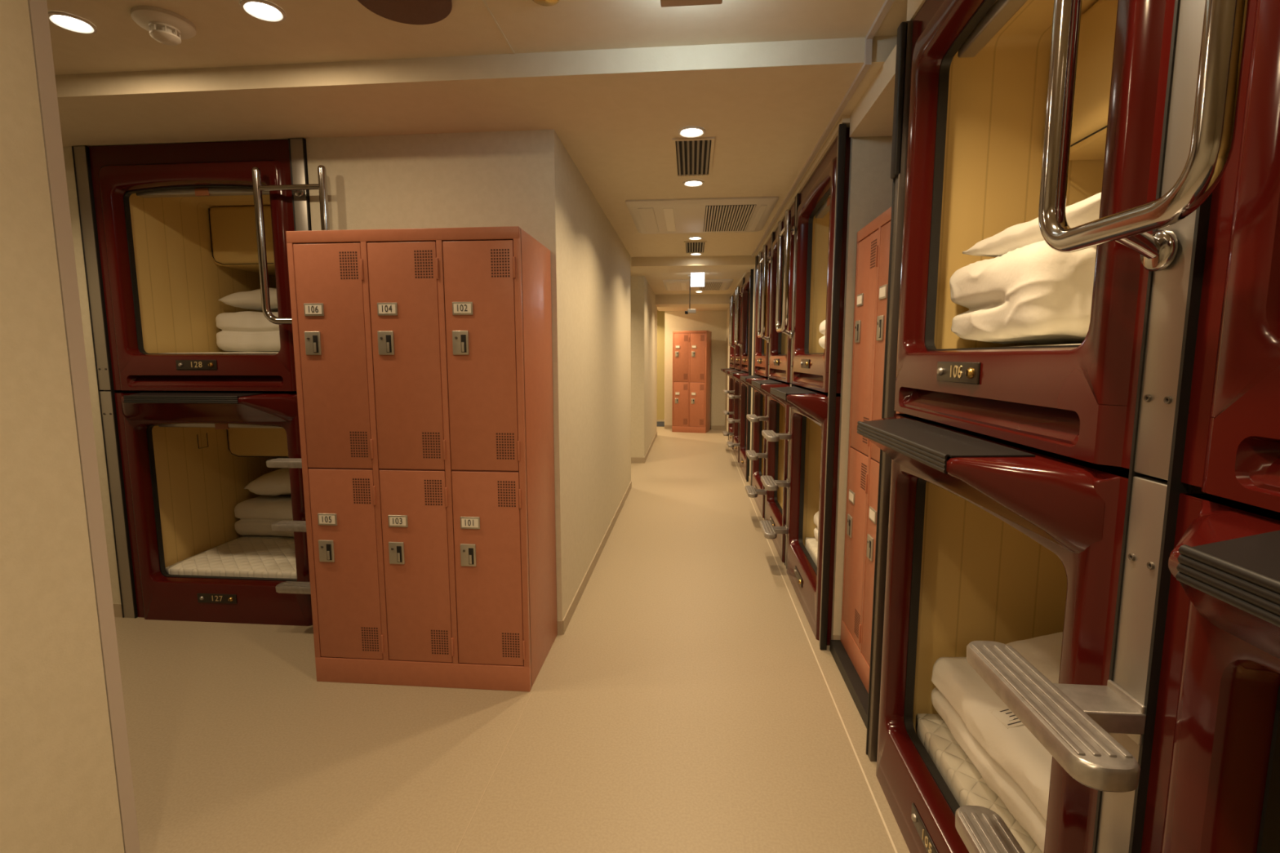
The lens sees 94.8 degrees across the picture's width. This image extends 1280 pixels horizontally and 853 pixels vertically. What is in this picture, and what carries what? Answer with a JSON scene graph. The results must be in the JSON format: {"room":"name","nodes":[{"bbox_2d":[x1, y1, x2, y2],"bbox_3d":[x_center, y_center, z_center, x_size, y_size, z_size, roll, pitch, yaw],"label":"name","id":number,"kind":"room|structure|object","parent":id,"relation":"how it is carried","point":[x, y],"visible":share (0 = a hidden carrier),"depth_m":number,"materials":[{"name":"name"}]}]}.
{"room":"capsule hotel corridor","nodes":[
{"label":"capsule hotel corridor","id":0,"kind":"room"},
{"bbox_2d":[0,0,124,852],"bbox_3d":[-1.446,0.200,-0.575,0.102,2.400,3.765,1,7,5],"label":"wall","id":1,"kind":"structure","parent":0,"point":[59,790],"depth_m":1.21,"materials":[{"name":"paint"}]},
{"bbox_2d":[27,0,140,852],"bbox_3d":[-1.281,-0.021,1.307,0.106,2.400,0.034,1,7,5],"label":"trim","id":2,"kind":"structure","parent":1,"relation":"attached to","point":[38,11],"depth_m":1.30,"materials":[{"name":"beige"}]},
{"bbox_2d":[62,146,297,604],"bbox_3d":[-2.811,-0.300,4.035,0.495,2.320,2.235,1,7,5],"label":"wall","id":3,"kind":"structure","parent":0,"point":[68,154],"depth_m":2.91,"materials":[{"name":"paper"}]},
{"bbox_2d":[306,129,631,620],"bbox_3d":[-0.805,-0.341,4.364,1.145,2.320,3.245,1,7,5],"label":"wall","id":4,"kind":"structure","parent":0,"point":[528,180],"depth_m":2.74,"materials":[{"name":"paint"}]},
{"bbox_2d":[562,480,631,634],"bbox_3d":[-0.230,0.782,4.446,0.007,0.070,3.245,1,7,5],"label":"baseboard","id":5,"kind":"structure","parent":4,"relation":"attached to","point":[567,617],"depth_m":3.62,"materials":[{"name":"beige plastic"}]},
{"bbox_2d":[54,35,897,310],"bbox_3d":[0.370,-1.980,7.507,6.400,0.200,11.020,1,7,5],"label":"ceiling","id":6,"kind":"structure","parent":0,"point":[617,113],"depth_m":2.33,"materials":[{"name":"paint"}]},
{"bbox_2d":[678,126,705,137],"bbox_3d":[0.228,-1.298,2.597,0.120,0.008,0.120,1,7,5],"label":"recessed light","id":7,"kind":"object","parent":6,"relation":"in","point":[687,131],"visible":1,"depth_m":2.59,"materials":[{"name":"glass"}]},
{"bbox_2d":[671,137,715,176],"bbox_3d":[0.266,-1.337,2.943,0.193,0.010,0.548,1,7,5],"label":"ceiling vent","id":8,"kind":"object","parent":6,"relation":"in","point":[692,157],"visible":1,"depth_m":2.90,"materials":[{"name":"metal"}]},
{"bbox_2d":[684,240,706,253],"bbox_3d":[0.498,-1.617,5.325,0.193,0.010,0.548,1,7,5],"label":"ceiling vent","id":9,"kind":"object","parent":6,"relation":"in","point":[697,246],"visible":1,"depth_m":5.30,"materials":[{"name":"metal"}]},
{"bbox_2d":[690,272,704,287],"bbox_3d":[0.666,-1.706,6.816,0.165,0.182,0.043,1,7,5],"label":"exit sign","id":10,"kind":"object","parent":6,"relation":"hanging from","point":[697,279],"visible":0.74,"depth_m":6.80,"materials":[{"name":"beige"}]},
{"bbox_2d":[662,279,733,290],"bbox_3d":[0.787,-1.928,8.068,0.905,0.032,1.050,1,7,5],"label":"air conditioner","id":11,"kind":"object","parent":6,"relation":"attached to","point":[709,284],"visible":0.98,"depth_m":7.91,"materials":[{"name":"beige plastic"}]},
{"bbox_2d":[699,282,722,290],"bbox_3d":[0.962,-1.914,8.054,0.292,0.007,0.890,1,7,5],"label":"grille","id":12,"kind":"object","parent":11,"relation":"attached to","point":[708,286],"depth_m":8.06,"materials":[{"name":"beige"}]},
{"bbox_2d":[625,196,778,234],"bbox_3d":[0.425,-1.469,4.156,0.960,0.032,0.940,1,7,5],"label":"ceiling panel","id":13,"kind":"object","parent":6,"relation":"attached to","point":[717,215],"visible":1,"depth_m":4.00,"materials":[{"name":"beige plastic"}]},
{"bbox_2d":[703,204,755,232],"bbox_3d":[0.614,-1.454,4.141,0.320,0.007,0.780,1,7,5],"label":"grille","id":14,"kind":"object","parent":13,"relation":"attached to","point":[717,218],"depth_m":4.08,"materials":[{"name":"beige"}]},
{"bbox_2d":[46,0,907,75],"bbox_3d":[-0.318,-1.091,-0.312,6.400,0.100,4.780,1,7,5],"label":"ceiling","id":15,"kind":"structure","parent":0,"point":[312,31],"depth_m":1.94,"materials":[{"name":"paint"}]},
{"bbox_2d":[48,11,97,34],"bbox_3d":[-1.821,-1.293,1.888,0.120,0.008,0.120,1,7,5],"label":"recessed light","id":16,"kind":"object","parent":15,"relation":"in","point":[68,21],"visible":0.95,"depth_m":1.89,"materials":[{"name":"glass"}]},
{"bbox_2d":[130,5,196,45],"bbox_3d":[-1.521,-1.266,1.885,0.164,0.062,0.164,1,7,5],"label":"smoke detector","id":17,"kind":"object","parent":15,"relation":"attached to","point":[166,27],"visible":1,"depth_m":1.86,"materials":[{"name":"beige plastic"}]},
{"bbox_2d":[240,0,285,22],"bbox_3d":[-1.165,-1.286,1.821,0.120,0.008,0.120,1,7,5],"label":"recessed light","id":18,"kind":"object","parent":15,"relation":"in","point":[263,10],"visible":1,"depth_m":1.82,"materials":[{"name":"glass"}]},
{"bbox_2d":[357,0,452,24],"bbox_3d":[-0.705,-1.274,1.747,0.280,0.016,0.280,1,7,5],"label":"ceiling speaker","id":19,"kind":"object","parent":15,"relation":"attached to","point":[405,11],"visible":1,"depth_m":1.80,"materials":[{"name":"plastic"}]},
{"bbox_2d":[660,0,722,7],"bbox_3d":[0.137,-1.197,1.566,0.165,0.128,0.043,1,7,5],"label":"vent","id":20,"kind":"object","parent":15,"relation":"hanging from","point":[664,3],"visible":1,"depth_m":1.57,"materials":[{"name":"beige"}]},
{"bbox_2d":[906,0,925,21],"bbox_3d":[1.645,-0.952,-0.608,2.135,0.110,4.505,1,7,5],"label":"trim","id":21,"kind":"structure","parent":15,"relation":"attached to","point":[913,6],"depth_m":1.67,"materials":[{"name":"paint"}]},
{"bbox_2d":[114,419,910,852],"bbox_3d":[0.164,0.732,5.428,6.400,0.060,15.800,1,7,5],"label":"floor","id":22,"kind":"structure","parent":0,"point":[684,703],"depth_m":2.12,"materials":[{"name":"plastic"}]},
{"bbox_2d":[71,145,137,618],"bbox_3d":[-2.628,-0.166,2.904,0.072,2.316,0.023,1,7,5],"label":"steel post","id":23,"kind":"object","parent":22,"relation":"on","point":[81,156],"visible":1,"depth_m":2.89,"materials":[{"name":"grey"}]},
{"bbox_2d":[114,391,312,626],"bbox_3d":[-2.010,0.304,3.852,1.000,1.162,2.209,1,7,5],"label":"capsule","id":24,"kind":"object","parent":22,"relation":"on","point":[188,460],"visible":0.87,"depth_m":2.98,"materials":[{"name":"red"}]},
{"bbox_2d":[88,139,297,391],"bbox_3d":[-2.005,-0.859,3.781,1.000,1.144,2.077,1,7,5],"label":"capsule","id":25,"kind":"object","parent":24,"relation":"on","point":[176,229],"visible":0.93,"depth_m":2.85,"materials":[{"name":"red"}]},
{"bbox_2d":[164,351,278,353],"bbox_3d":[-2.003,-0.450,3.854,0.852,0.063,1.902,1,7,5],"label":"mattress","id":26,"kind":"object","parent":25,"relation":"in","point":[238,352],"visible":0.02,"depth_m":2.98,"materials":[{"name":"beige"}]},
{"bbox_2d":[215,311,280,351],"bbox_3d":[-2.115,-0.573,3.625,0.676,0.240,0.561,1,7,5],"label":"duvet","id":27,"kind":"object","parent":26,"relation":"on","point":[246,331],"visible":0.37,"depth_m":3.37,"materials":[{"name":"fabric"}]},
{"bbox_2d":[217,288,277,311],"bbox_3d":[-2.130,-0.772,3.594,0.579,0.142,0.440,1,7,5],"label":"pillow","id":28,"kind":"object","parent":27,"relation":"on","point":[251,300],"visible":0.22,"depth_m":3.41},
{"bbox_2d":[165,535,297,578],"bbox_3d":[-2.002,0.669,3.985,0.853,0.091,1.902,1,7,5],"label":"mattress","id":29,"kind":"object","parent":24,"relation":"in","point":[245,556],"visible":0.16,"depth_m":3.17,"materials":[{"name":"beige"}]},
{"bbox_2d":[234,494,293,537],"bbox_3d":[-2.112,0.535,3.783,0.687,0.218,0.564,1,7,5],"label":"duvet","id":30,"kind":"object","parent":29,"relation":"on","point":[256,515],"visible":0.3,"depth_m":3.54,"materials":[{"name":"fabric"}]},
{"bbox_2d":[244,467,290,495],"bbox_3d":[-2.086,0.321,3.759,0.578,0.212,0.460,1,7,5],"label":"pillow","id":31,"kind":"object","parent":30,"relation":"on","point":[277,482],"visible":0.17,"depth_m":3.56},
{"bbox_2d":[288,137,311,231],"bbox_3d":[-1.556,-0.156,2.811,0.072,2.316,0.023,1,7,5],"label":"steel post","id":32,"kind":"object","parent":22,"relation":"on","point":[297,147],"visible":0.16,"depth_m":2.69,"materials":[{"name":"grey"}]},
{"bbox_2d":[266,457,302,468],"bbox_3d":[-1.563,0.172,2.763,0.316,0.056,0.158,1,7,5],"label":"step","id":33,"kind":"structure","parent":32,"relation":"attached to","point":[295,463],"depth_m":2.69,"materials":[{"name":"metal"}]},
{"bbox_2d":[271,520,306,532],"bbox_3d":[-1.563,0.470,2.798,0.316,0.056,0.158,1,7,5],"label":"step","id":34,"kind":"structure","parent":32,"relation":"attached to","point":[281,526],"depth_m":2.73,"materials":[{"name":"metal"}]},
{"bbox_2d":[251,164,329,324],"bbox_3d":[-1.561,-0.796,2.684,0.344,0.735,0.078,1,7,5],"label":"handrail","id":35,"kind":"object","parent":32,"relation":"attached to","point":[298,190],"visible":0.61,"depth_m":2.64,"materials":[{"name":"silver metal"}]},
{"bbox_2d":[275,581,311,594],"bbox_3d":[-1.563,0.768,2.833,0.316,0.056,0.158,1,7,5],"label":"step","id":36,"kind":"structure","parent":32,"relation":"attached to","point":[288,587],"depth_m":2.77,"materials":[{"name":"metal"}]},
{"bbox_2d":[285,226,557,691],"bbox_3d":[-0.869,0.134,2.529,0.900,1.805,0.498,1,7,5],"label":"lockers","id":37,"kind":"object","parent":22,"relation":"on","point":[424,357],"visible":1,"depth_m":2.29,"materials":[{"name":"metal"}]},
{"bbox_2d":[338,251,358,279],"bbox_3d":[-1.098,-0.607,2.219,0.069,0.101,0.001,1,7,5],"label":"vent","id":38,"kind":"object","parent":37,"relation":"attached to","point":[348,260],"depth_m":2.22,"materials":[{"name":"brown"}]},
{"bbox_2d":[349,431,368,457],"bbox_3d":[-1.097,0.070,2.299,0.069,0.101,0.001,1,7,5],"label":"vent","id":39,"kind":"object","parent":37,"relation":"attached to","point":[358,441],"depth_m":2.30,"materials":[{"name":"brown"}]},
{"bbox_2d":[352,478,370,503],"bbox_3d":[-1.097,0.255,2.321,0.069,0.101,0.001,1,7,5],"label":"vent","id":40,"kind":"object","parent":37,"relation":"attached to","point":[361,486],"depth_m":2.32,"materials":[{"name":"brown"}]},
{"bbox_2d":[361,626,378,651],"bbox_3d":[-1.097,0.865,2.392,0.069,0.101,0.001,1,7,5],"label":"vent","id":41,"kind":"object","parent":37,"relation":"attached to","point":[370,635],"depth_m":2.39,"materials":[{"name":"brown"}]},
{"bbox_2d":[413,249,433,278],"bbox_3d":[-0.806,-0.605,2.194,0.069,0.101,0.001,1,7,5],"label":"vent","id":42,"kind":"object","parent":37,"relation":"attached to","point":[423,259],"depth_m":2.19,"materials":[{"name":"brown"}]},
{"bbox_2d":[422,432,440,458],"bbox_3d":[-0.806,0.073,2.274,0.069,0.101,0.001,1,7,5],"label":"vent","id":43,"kind":"object","parent":37,"relation":"attached to","point":[431,442],"depth_m":2.27,"materials":[{"name":"brown"}]},
{"bbox_2d":[424,480,442,505],"bbox_3d":[-0.805,0.257,2.295,0.069,0.101,0.001,1,7,5],"label":"vent","id":44,"kind":"object","parent":37,"relation":"attached to","point":[433,488],"depth_m":2.30,"materials":[{"name":"brown"}]},
{"bbox_2d":[431,630,448,654],"bbox_3d":[-0.805,0.867,2.367,0.069,0.101,0.001,1,7,5],"label":"vent","id":45,"kind":"object","parent":37,"relation":"attached to","point":[439,638],"depth_m":2.37,"materials":[{"name":"brown"}]},
{"bbox_2d":[490,248,510,277],"bbox_3d":[-0.515,-0.602,2.169,0.069,0.101,0.001,1,7,5],"label":"vent","id":46,"kind":"object","parent":37,"relation":"attached to","point":[500,258],"depth_m":2.17,"materials":[{"name":"brown"}]},
{"bbox_2d":[496,433,514,459],"bbox_3d":[-0.514,0.075,2.248,0.069,0.101,0.001,1,7,5],"label":"vent","id":47,"kind":"object","parent":37,"relation":"attached to","point":[504,442],"depth_m":2.25,"materials":[{"name":"brown"}]},
{"bbox_2d":[497,480,515,506],"bbox_3d":[-0.514,0.260,2.270,0.069,0.101,0.001,1,7,5],"label":"vent","id":48,"kind":"object","parent":37,"relation":"attached to","point":[506,490],"depth_m":2.27,"materials":[{"name":"brown"}]},
{"bbox_2d":[502,632,519,657],"bbox_3d":[-0.513,0.870,2.342,0.069,0.101,0.001,1,7,5],"label":"vent","id":49,"kind":"object","parent":37,"relation":"attached to","point":[510,641],"depth_m":2.34,"materials":[{"name":"brown"}]},
{"bbox_2d":[671,330,711,433],"bbox_3d":[0.930,-0.805,10.572,0.608,1.790,0.448,2,7,17],"label":"lockers","id":50,"kind":"object","parent":22,"relation":"on","point":[691,349],"visible":1,"depth_m":10.37,"materials":[{"name":"metal"}]},
{"bbox_2d":[720,368,737,449],"bbox_3d":[2.332,-0.286,8.839,2.209,1.162,1.000,1,7,5],"label":"capsule","id":51,"kind":"object","parent":22,"relation":"on","point":[731,380],"visible":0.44,"depth_m":9.26,"materials":[{"name":"red"}]},
{"bbox_2d":[729,292,735,368],"bbox_3d":[2.397,-1.425,8.700,2.077,1.113,1.000,1,7,5],"label":"capsule","id":52,"kind":"object","parent":51,"relation":"on","point":[731,350],"visible":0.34,"depth_m":9.14,"materials":[{"name":"red"}]},
{"bbox_2d":[724,369,743,462],"bbox_3d":[2.239,-0.162,7.781,2.209,1.162,1.000,1,7,5],"label":"capsule","id":53,"kind":"object","parent":22,"relation":"on","point":[737,384],"visible":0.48,"depth_m":8.20,"materials":[{"name":"red"}]},
{"bbox_2d":[734,280,742,369],"bbox_3d":[2.304,-1.301,7.641,2.077,1.113,1.000,1,7,5],"label":"capsule","id":54,"kind":"object","parent":53,"relation":"on","point":[738,350],"visible":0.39,"depth_m":7.84,"materials":[{"name":"red"}]},
{"bbox_2d":[729,371,751,479],"bbox_3d":[2.146,-0.037,6.722,2.209,1.162,1.000,1,7,5],"label":"capsule","id":55,"kind":"object","parent":22,"relation":"on","point":[744,387],"visible":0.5,"depth_m":7.15,"materials":[{"name":"red"}]},
{"bbox_2d":[741,271,753,372],"bbox_3d":[2.211,-1.176,6.583,2.077,1.113,1.000,1,7,5],"label":"capsule","id":56,"kind":"object","parent":55,"relation":"on","point":[746,286],"visible":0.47,"depth_m":7.03,"materials":[{"name":"red"}]},
{"bbox_2d":[738,277,744,463],"bbox_3d":[1.258,-0.666,7.267,0.023,2.285,0.072,1,7,5],"label":"steel post","id":57,"kind":"object","parent":22,"relation":"on","point":[743,277],"visible":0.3,"depth_m":7.25,"materials":[{"name":"grey"}]},
{"bbox_2d":[733,285,742,348],"bbox_3d":[1.208,-1.330,7.209,0.078,0.735,0.314,1,7,5],"label":"handrail","id":58,"kind":"object","parent":57,"relation":"attached to","point":[737,294],"visible":0.98,"depth_m":7.08,"materials":[{"name":"silver metal"}]},
{"bbox_2d":[746,269,753,481],"bbox_3d":[1.160,-0.543,6.220,0.031,2.285,0.044,1,7,5],"label":"end post","id":59,"kind":"object","parent":22,"relation":"on","point":[752,270],"visible":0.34,"depth_m":6.18,"materials":[{"name":"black metal"}]},
{"bbox_2d":[751,255,758,485],"bbox_3d":[1.117,-0.485,5.731,0.031,2.285,0.040,1,7,5],"label":"end post","id":60,"kind":"object","parent":22,"relation":"on","point":[757,256],"visible":0.23,"depth_m":5.69,"materials":[{"name":"grey metal"}]},
{"bbox_2d":[740,375,774,518],"bbox_3d":[2.012,0.142,5.199,2.209,1.162,1.000,1,7,5],"label":"capsule","id":61,"kind":"object","parent":22,"relation":"on","point":[760,402],"visible":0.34,"depth_m":5.62,"materials":[{"name":"red"}]},
{"bbox_2d":[754,236,771,377],"bbox_3d":[2.077,-0.997,5.059,2.077,1.113,1.000,1,7,5],"label":"capsule","id":62,"kind":"object","parent":61,"relation":"on","point":[761,365],"visible":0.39,"depth_m":5.28,"materials":[{"name":"red"}]},
{"bbox_2d":[764,231,773,519],"bbox_3d":[1.031,-0.362,4.685,0.023,2.285,0.072,1,7,5],"label":"steel post","id":63,"kind":"object","parent":22,"relation":"on","point":[772,233],"visible":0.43,"depth_m":4.66,"materials":[{"name":"grey"}]},
{"bbox_2d":[756,244,771,342],"bbox_3d":[0.981,-1.026,4.626,0.078,0.735,0.314,1,7,5],"label":"handrail","id":64,"kind":"object","parent":63,"relation":"attached to","point":[762,256],"visible":1,"depth_m":4.53,"materials":[{"name":"silver metal"}]},
{"bbox_2d":[784,193,799,568],"bbox_3d":[0.938,-0.238,3.626,0.023,2.285,0.072,1,7,5],"label":"steel post","id":65,"kind":"object","parent":22,"relation":"on","point":[797,197],"visible":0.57,"depth_m":3.60,"materials":[{"name":"grey"}]},
{"bbox_2d":[759,520,787,538],"bbox_3d":[0.854,0.659,3.739,0.158,0.056,0.316,1,7,5],"label":"step","id":66,"kind":"structure","parent":65,"relation":"attached to","point":[769,531],"depth_m":3.70,"materials":[{"name":"metal"}]},
{"bbox_2d":[760,475,788,490],"bbox_3d":[0.854,0.362,3.704,0.158,0.056,0.316,1,7,5],"label":"step","id":67,"kind":"structure","parent":65,"relation":"attached to","point":[769,483],"depth_m":3.67,"materials":[{"name":"metal"}]},
{"bbox_2d":[761,430,790,442],"bbox_3d":[0.853,0.064,3.669,0.158,0.056,0.316,1,7,5],"label":"step","id":68,"kind":"structure","parent":65,"relation":"attached to","point":[770,435],"depth_m":3.63,"materials":[{"name":"metal"}]},
{"bbox_2d":[775,208,795,338],"bbox_3d":[0.888,-0.902,3.568,0.078,0.735,0.314,1,7,5],"label":"handrail","id":69,"kind":"object","parent":65,"relation":"attached to","point":[786,230],"visible":1,"depth_m":3.48,"materials":[{"name":"silver metal"}]},
{"bbox_2d":[751,379,840,562],"bbox_3d":[1.919,0.266,4.140,2.209,1.162,1.000,1,7,5],"label":"capsule","id":70,"kind":"object","parent":22,"relation":"on","point":[778,410],"visible":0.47,"depth_m":4.56,"materials":[{"name":"red"}]},
{"bbox_2d":[768,200,795,382],"bbox_3d":[1.983,-0.873,4.000,2.077,1.113,1.000,1,7,5],"label":"capsule","id":71,"kind":"object","parent":70,"relation":"on","point":[780,343],"visible":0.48,"depth_m":4.38,"materials":[{"name":"red"}]},
{"bbox_2d":[769,385,840,645],"bbox_3d":[1.825,0.391,3.081,2.209,1.162,1.000,1,7,5],"label":"capsule","id":72,"kind":"object","parent":22,"relation":"on","point":[809,406],"visible":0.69,"depth_m":3.27,"materials":[{"name":"red"}]},
{"bbox_2d":[804,537,817,566],"bbox_3d":[1.916,0.768,3.118,1.902,0.091,0.853,1,7,5],"label":"mattress","id":73,"kind":"object","parent":72,"relation":"in","point":[811,544],"visible":0.05,"depth_m":3.44,"materials":[{"name":"beige"}]},
{"bbox_2d":[791,127,850,393],"bbox_3d":[1.890,-0.748,2.942,2.077,1.113,1.000,1,7,5],"label":"capsule","id":74,"kind":"object","parent":72,"relation":"on","point":[815,215],"visible":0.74,"depth_m":3.28,"materials":[{"name":"red"}]},
{"bbox_2d":[818,124,846,649],"bbox_3d":[0.840,-0.115,2.579,0.031,2.285,0.044,1,7,5],"label":"end post","id":75,"kind":"object","parent":22,"relation":"on","point":[842,130],"visible":1,"depth_m":2.55,"materials":[{"name":"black metal"}]},
{"bbox_2d":[840,206,904,693],"bbox_3d":[1.134,0.117,2.250,0.518,1.800,0.608,1,7,5],"label":"lockers","id":76,"kind":"object","parent":22,"relation":"on","point":[873,242],"visible":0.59,"depth_m":2.33,"materials":[{"name":"metal"}]},
{"bbox_2d":[870,239,876,268],"bbox_3d":[0.889,-0.657,2.243,0.001,0.101,0.069,1,7,5],"label":"vent","id":77,"kind":"object","parent":76,"relation":"attached to","point":[873,242],"depth_m":2.25,"materials":[{"name":"brown"}]},
{"bbox_2d":[866,20,913,761],"bbox_3d":[0.770,-0.028,1.835,0.040,2.285,0.040,1,7,5],"label":"end post","id":78,"kind":"object","parent":22,"relation":"on","point":[904,31],"visible":0.94,"depth_m":1.80,"materials":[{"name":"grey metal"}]},
{"bbox_2d":[857,413,1204,852],"bbox_3d":[1.669,0.600,1.300,2.209,1.162,1.000,1,7,5],"label":"capsule","id":79,"kind":"object","parent":22,"relation":"on","point":[993,539],"visible":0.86,"depth_m":1.59,"materials":[{"name":"red"}]},
{"bbox_2d":[915,713,1041,852],"bbox_3d":[1.759,0.977,1.337,1.902,0.091,0.853,1,7,5],"label":"mattress","id":80,"kind":"object","parent":79,"relation":"in","point":[962,777],"visible":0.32,"depth_m":1.56,"materials":[{"name":"beige"}]},
{"bbox_2d":[931,657,1052,852],"bbox_3d":[1.199,0.812,1.471,0.698,0.206,0.647,0,7,3],"label":"duvet","id":81,"kind":"object","parent":80,"relation":"on","point":[1010,759],"visible":0.33,"depth_m":1.44,"materials":[{"name":"white fabric"}]},
{"bbox_2d":[1005,631,1062,683],"bbox_3d":[1.217,0.640,1.484,0.501,0.144,0.399,-1,7,-7],"label":"pillow","id":82,"kind":"object","parent":81,"relation":"on","point":[1043,652],"visible":0.07,"depth_m":1.55,"materials":[{"name":"white fabric"}]},
{"bbox_2d":[893,0,1175,468],"bbox_3d":[1.734,-0.539,1.161,2.077,1.113,1.000,1,7,5],"label":"capsule","id":83,"kind":"object","parent":79,"relation":"on","point":[980,68],"visible":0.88,"depth_m":1.45,"materials":[{"name":"red"}]},
{"bbox_2d":[1011,343,1080,346],"bbox_3d":[1.758,-0.142,1.205,1.902,0.063,0.852,1,7,5],"label":"mattress","id":84,"kind":"object","parent":83,"relation":"in","point":[1068,344],"visible":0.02,"depth_m":1.31,"materials":[{"name":"beige"}]},
{"bbox_2d":[949,240,1096,344],"bbox_3d":[1.180,-0.314,1.435,0.686,0.226,0.467,1,7,5],"label":"duvet","id":85,"kind":"object","parent":84,"relation":"on","point":[1037,293],"visible":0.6,"depth_m":1.29,"materials":[{"name":"fabric"}]},
{"bbox_2d":[962,192,1101,257],"bbox_3d":[1.131,-0.471,1.361,0.499,0.106,0.501,0,7,0],"label":"pillow","id":86,"kind":"object","parent":85,"relation":"on","point":[1020,235],"visible":0.12,"depth_m":1.38,"materials":[{"name":"fabric"}]},
{"bbox_2d":[1092,0,1212,852],"bbox_3d":[0.688,0.096,0.787,0.023,2.285,0.072,1,7,5],"label":"steel post","id":87,"kind":"object","parent":22,"relation":"on","point":[1174,292],"visible":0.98,"depth_m":0.77,"materials":[{"name":"grey"}]},
{"bbox_2d":[955,805,1025,852],"bbox_3d":[0.604,0.695,0.865,0.158,0.056,0.316,1,7,5],"label":"step","id":88,"kind":"structure","parent":87,"relation":"attached to","point":[981,829],"depth_m":0.96,"materials":[{"name":"metal"}]},
{"bbox_2d":[966,640,1146,792],"bbox_3d":[0.603,0.397,0.830,0.158,0.056,0.316,1,7,5],"label":"step","id":89,"kind":"structure","parent":87,"relation":"attached to","point":[1073,722],"depth_m":0.79,"materials":[{"name":"metal"}]},
{"bbox_2d":[1038,0,1250,271],"bbox_3d":[0.638,-0.568,0.728,0.078,0.735,0.314,1,7,5],"label":"handrail","id":90,"kind":"object","parent":87,"relation":"attached to","point":[1225,22],"visible":1,"depth_m":0.70,"materials":[{"name":"silver metal"}]},
{"bbox_2d":[1141,493,1279,852],"bbox_3d":[1.576,0.725,0.242,2.209,1.162,1.000,1,7,5],"label":"capsule","id":91,"kind":"object","parent":22,"relation":"on","point":[1214,785],"visible":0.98,"depth_m":0.67,"materials":[{"name":"red"}]},
{"bbox_2d":[1181,0,1279,512],"bbox_3d":[1.640,-0.415,0.102,2.077,1.113,1.000,1,7,5],"label":"capsule","id":92,"kind":"object","parent":91,"relation":"on","point":[1232,447],"visible":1,"depth_m":0.64,"materials":[{"name":"red"}]},
{"bbox_3d":[1.352,-0.790,8.326,0.023,2.285,0.072,1,7,5],"label":"steel post","id":93,"kind":"object","parent":22,"relation":"on","visible":0},
{"bbox_2d":[728,295,735,349],"bbox_3d":[1.301,-1.454,8.267,0.078,0.735,0.314,1,7,5],"label":"handrail","id":94,"kind":"object","parent":93,"relation":"attached to","point":[731,315],"visible":0.93,"depth_m":8.14,"materials":[{"name":"silver metal"}]},
{"bbox_2d":[630,275,657,457],"bbox_3d":[-1.231,-0.859,8.780,2.812,2.320,2.700,1,7,5],"label":"wall","id":95,"kind":"structure","parent":0,"point":[643,308],"depth_m":7.42,"materials":[{"name":"paint"}]},
{"bbox_2d":[657,310,664,419],"bbox_3d":[-0.742,-1.320,12.696,3.100,2.320,0.100,1,7,5],"label":"wall","id":96,"kind":"structure","parent":0,"point":[660,314],"depth_m":12.54,"materials":[{"name":"brown"}]},
{"bbox_2d":[655,293,731,311],"bbox_3d":[0.896,-2.101,10.034,1.230,0.150,1.400,1,7,5],"label":"ceiling","id":97,"kind":"structure","parent":0,"point":[708,302],"depth_m":9.37,"materials":[{"name":"paint"}]},
{"bbox_2d":[631,255,755,273],"bbox_3d":[0.548,-1.666,6.073,1.230,0.088,0.500,1,7,5],"label":"ceiling","id":98,"kind":"structure","parent":0,"point":[731,264],"depth_m":5.86,"materials":[{"name":"paint"}]},
{"bbox_2d":[664,311,726,425],"bbox_3d":[1.157,-1.109,10.886,1.400,2.320,0.100,1,7,5],"label":"wall","id":99,"kind":"structure","parent":0,"point":[715,322],"depth_m":10.81,"materials":[{"name":"paint"}]},
{"bbox_2d":[724,306,729,431],"bbox_3d":[1.552,-1.002,10.101,0.075,2.290,1.410,1,7,5],"label":"wall","id":100,"kind":"structure","parent":0,"point":[727,355],"depth_m":10.34,"materials":[{"name":"paint"}]},
{"bbox_2d":[731,115,850,295],"bbox_3d":[2.263,-1.742,6.454,2.140,0.030,8.330,1,7,5],"label":"trim","id":101,"kind":"structure","parent":100,"relation":"attached to","point":[845,119],"depth_m":3.13,"materials":[{"name":"paint"}]},
{"bbox_2d":[725,440,897,852],"bbox_3d":[0.867,0.919,3.569,0.006,0.002,12.200,1,7,5],"label":"trim","id":102,"kind":"structure","parent":100,"relation":"attached to","point":[834,703],"depth_m":2.17,"materials":[{"name":"beige"}]},
{"bbox_2d":[749,266,759,478],"bbox_3d":[1.188,-0.515,5.965,0.075,2.290,0.410,1,7,5],"label":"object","id":103,"kind":"structure","parent":0,"point":[754,267],"depth_m":6.07,"materials":[{"name":"paper"}]},
{"bbox_2d":[751,0,894,257],"bbox_3d":[0.727,-1.208,1.511,0.020,0.094,8.598,1,7,5],"label":"trim","id":104,"kind":"structure","parent":103,"relation":"attached to","point":[887,4],"depth_m":2.25,"materials":[{"name":"beige"}]},
{"bbox_2d":[831,135,893,639],"bbox_3d":[1.921,-0.088,2.494,2.085,2.250,0.030,1,7,5],"label":"wall","id":105,"kind":"structure","parent":0,"point":[870,182],"depth_m":2.49,"materials":[{"name":"paint"}]},
{"bbox_2d":[829,640,868,728],"bbox_3d":[1.185,1.042,2.308,0.700,0.050,0.710,1,7,5],"label":"trim","id":106,"kind":"structure","parent":105,"relation":"attached to","point":[860,695],"depth_m":2.38,"materials":[{"name":"black rubber"}]},
{"bbox_2d":[849,44,896,137],"bbox_3d":[1.885,-1.187,1.981,2.110,0.088,0.715,1,7,5],"label":"ceiling","id":107,"kind":"structure","parent":0,"point":[873,115],"depth_m":2.18,"materials":[{"name":"paint"}]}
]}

